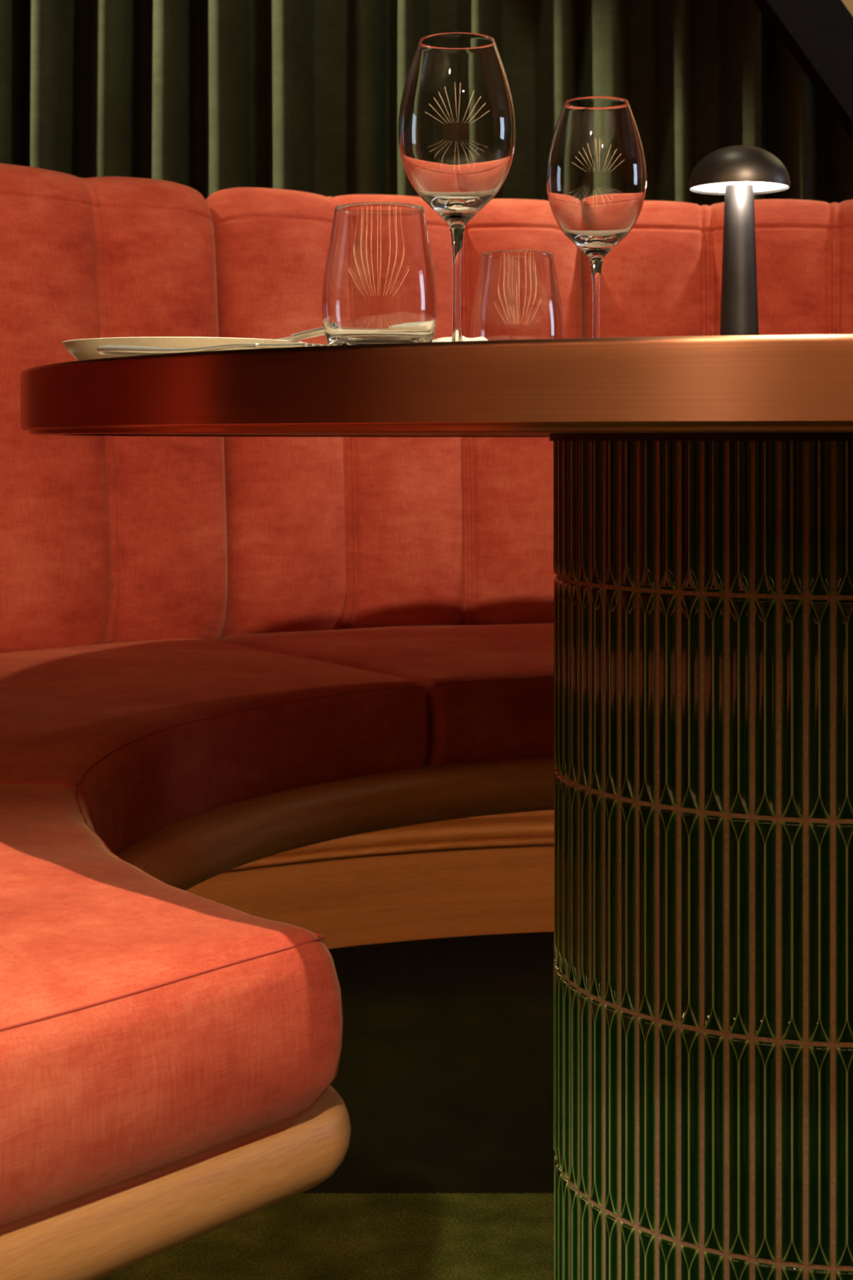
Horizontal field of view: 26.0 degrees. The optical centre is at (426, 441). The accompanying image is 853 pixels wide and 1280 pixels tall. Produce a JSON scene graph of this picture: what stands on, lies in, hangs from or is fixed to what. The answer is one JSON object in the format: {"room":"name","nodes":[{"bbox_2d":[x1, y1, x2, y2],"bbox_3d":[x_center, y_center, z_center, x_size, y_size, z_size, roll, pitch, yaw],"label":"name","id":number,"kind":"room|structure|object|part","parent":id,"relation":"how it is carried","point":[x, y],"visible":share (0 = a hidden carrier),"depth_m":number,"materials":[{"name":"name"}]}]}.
{"room":"restaurant","nodes":[
{"label":"restaurant","id":0,"kind":"room"},
{"bbox_2d":[98,931,554,1279],"bbox_3d":[0.000,0.748,-4.600,14.800,0.100,16.000,0,0,0],"label":"floor","id":1,"kind":"structure","parent":0,"point":[444,1079],"depth_m":1.84,"materials":[{"name":"carpet"}]},
{"bbox_2d":[0,163,852,1279],"bbox_3d":[0.114,0.169,1.903,2.592,1.058,1.724,0,0,-31],"label":"banquette","id":2,"kind":"object","parent":1,"relation":"on","point":[268,705],"visible":0.73,"depth_m":2.29,"materials":[{"name":"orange fabric"}]},
{"bbox_2d":[0,163,227,653],"bbox_3d":[-0.513,-0.025,2.376,0.582,0.669,0.208,0,0,-44],"label":"cushion","id":3,"kind":"object","parent":2,"relation":"on","point":[108,544],"depth_m":2.39,"materials":[{"name":"red fabric"}]},
{"bbox_2d":[0,783,342,1234],"bbox_3d":[-0.414,0.314,1.076,0.590,0.119,0.830,0,0,-27],"label":"seat cushion","id":4,"kind":"object","parent":2,"relation":"on","point":[167,1051],"depth_m":0.92,"materials":[{"name":"red fabric"}]},
{"bbox_2d":[0,638,428,853],"bbox_3d":[-0.424,0.314,1.856,0.650,0.119,1.227,0,0,25],"label":"seat cushion","id":5,"kind":"object","parent":2,"relation":"on","point":[166,745],"depth_m":1.87,"materials":[{"name":"red fabric"}]},
{"bbox_3d":[0.011,0.384,1.494,1.829,0.056,0.944,0,0,-37],"label":"rail","id":6,"kind":"part","parent":2,"relation":"part of","materials":[{"name":"brown wood"}]},
{"bbox_2d":[221,622,554,765],"bbox_3d":[0.335,0.314,2.339,1.232,0.119,0.652,0,0,0],"label":"seat cushion","id":7,"kind":"object","parent":2,"relation":"on","point":[482,694],"depth_m":2.10,"materials":[{"name":"red fabric"}]},
{"bbox_3d":[0.090,0.552,1.879,2.272,0.036,1.391,0,0,-33],"label":"bead moulding","id":8,"kind":"part","parent":2,"relation":"part of","materials":[{"name":"brown wood"}]},
{"bbox_2d":[205,186,582,641],"bbox_3d":[-0.043,-0.025,2.659,0.582,0.669,0.207,0,0,-18],"label":"cushion","id":9,"kind":"object","parent":2,"relation":"on","point":[322,535],"depth_m":2.57,"materials":[{"name":"red fabric"}]},
{"bbox_3d":[0.081,0.503,1.893,2.360,0.190,1.445,0,0,-33],"label":"panel","id":10,"kind":"part","parent":2,"relation":"part of","materials":[{"name":"brown wood"}]},
{"bbox_2d":[580,199,852,337],"bbox_3d":[0.504,-0.025,2.706,0.582,0.669,0.207,0,0,8],"label":"cushion","id":11,"kind":"object","parent":2,"relation":"on","point":[664,277],"depth_m":2.67,"materials":[{"name":"red fabric"}]},
{"bbox_2d":[20,333,852,1279],"bbox_3d":[0.309,0.323,1.500,1.249,0.750,1.249,0,0,0],"label":"round table","id":12,"kind":"object","parent":1,"relation":"on","point":[703,485],"visible":1,"depth_m":1.31,"materials":[{"name":"brown metal"}]},
{"bbox_2d":[62,336,307,360],"bbox_3d":[-0.166,-0.060,1.275,0.169,0.016,0.169,0,0,0],"label":"plate","id":13,"kind":"object","parent":12,"relation":"on","point":[82,348],"visible":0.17,"depth_m":1.20,"materials":[{"name":"white ceramic"}]},
{"bbox_2d":[275,326,324,341],"bbox_3d":[-0.088,-0.071,1.235,0.015,0.006,0.152,0,0,-23],"label":"butter knife","id":14,"kind":"object","parent":13,"relation":"on","point":[318,331],"visible":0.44,"depth_m":1.20,"materials":[{"name":"metal"}]},
{"bbox_3d":[-0.102,-0.069,1.269,0.015,0.003,0.078,0,0,-23],"label":"blade","id":15,"kind":"part","parent":14,"relation":"part of","materials":[{"name":"metal"}]},
{"bbox_3d":[-0.073,-0.071,1.200,0.011,0.006,0.075,0,0,-23],"label":"handle","id":16,"kind":"part","parent":14,"relation":"part of","materials":[{"name":"metal"}]},
{"bbox_2d":[96,342,329,355],"bbox_3d":[-0.136,-0.058,1.125,0.189,0.008,0.025,0,0,40],"label":"fork","id":17,"kind":"object","parent":12,"relation":"on","point":[104,349],"visible":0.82,"depth_m":1.14,"materials":[{"name":"metal"}]},
{"bbox_2d":[321,202,437,345],"bbox_3d":[-0.029,-0.099,1.150,0.072,0.094,0.072,0,0,-24],"label":"tumbler","id":18,"kind":"object","parent":12,"relation":"on","point":[379,286],"visible":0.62,"depth_m":1.12,"materials":[{"name":"clear glass"}]},
{"bbox_2d":[398,32,515,341],"bbox_3d":[0.021,-0.162,1.250,0.082,0.219,0.082,0,0,0],"label":"wine glass","id":19,"kind":"object","parent":12,"relation":"on","point":[457,118],"visible":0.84,"depth_m":1.22,"materials":[{"name":"clear glass"}]},
{"bbox_2d":[431,335,487,342],"bbox_3d":[0.011,-0.065,1.395,0.044,0.026,0.115,0,0,-22],"label":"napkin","id":20,"kind":"object","parent":12,"relation":"on","point":[442,339],"visible":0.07,"depth_m":1.35,"materials":[{"name":"white fabric"}]},
{"bbox_2d":[470,249,564,340],"bbox_3d":[0.070,-0.099,1.430,0.072,0.094,0.072,0,0,-24],"label":"tumbler","id":21,"kind":"object","parent":12,"relation":"on","point":[517,295],"visible":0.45,"depth_m":1.40,"materials":[{"name":"clear glass"}]},
{"bbox_2d":[546,96,646,337],"bbox_3d":[0.136,-0.162,1.476,0.082,0.219,0.082,0,0,0],"label":"wine glass","id":22,"kind":"object","parent":12,"relation":"on","point":[596,175],"visible":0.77,"depth_m":1.45,"materials":[{"name":"clear glass"}]},
{"bbox_2d":[688,145,790,335],"bbox_3d":[0.329,-0.181,1.940,0.106,0.259,0.106,0,0,0],"label":"table lamp","id":23,"kind":"object","parent":12,"relation":"on","point":[738,173],"visible":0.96,"depth_m":1.92,"materials":[{"name":"black metal"}]},
{"bbox_2d":[690,182,787,192],"bbox_3d":[0.329,-0.270,1.940,0.103,0.002,0.103,0,0,-36],"label":"diffuser","id":24,"kind":"object","parent":23,"relation":"attached to","point":[696,187],"depth_m":1.93,"materials":[{"name":"white plastic"}]},
{"bbox_3d":[0.329,-0.162,1.940,0.042,0.219,0.042,0,0,0],"label":"stem","id":25,"kind":"part","parent":23,"relation":"part of","materials":[{"name":"black metal"}]},
{"bbox_3d":[0.329,-0.288,1.940,0.106,0.045,0.106,0,0,0],"label":"lamp shade","id":26,"kind":"part","parent":23,"relation":"part of","materials":[{"name":"black metal"}]},
{"bbox_2d":[753,0,852,140],"bbox_3d":[0.763,-0.502,2.930,1.974,2.400,0.060,0,0,0],"label":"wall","id":27,"kind":"structure","parent":0,"point":[818,34],"depth_m":2.90,"materials":[{"name":"matte black painted metal"}]},
{"bbox_3d":[0.821,-0.502,2.933,1.858,2.400,0.035,0,0,0],"label":"oak panel","id":28,"kind":"part","parent":27,"relation":"part of","materials":[{"name":"brown wood"}]},
{"bbox_3d":[0.000,-2.452,-4.600,14.800,0.100,16.000,0,0,0],"label":"ceiling","id":29,"kind":"structure","parent":0,"visible":0},
{"bbox_2d":[0,0,852,205],"bbox_3d":[0.121,-0.842,3.148,5.548,3.050,0.164,0,0,0],"label":"curtain","id":30,"kind":"object","parent":29,"relation":"hanging from","point":[208,97],"visible":0.2,"depth_m":3.16,"materials":[{"name":"green fabric"}]}
]}

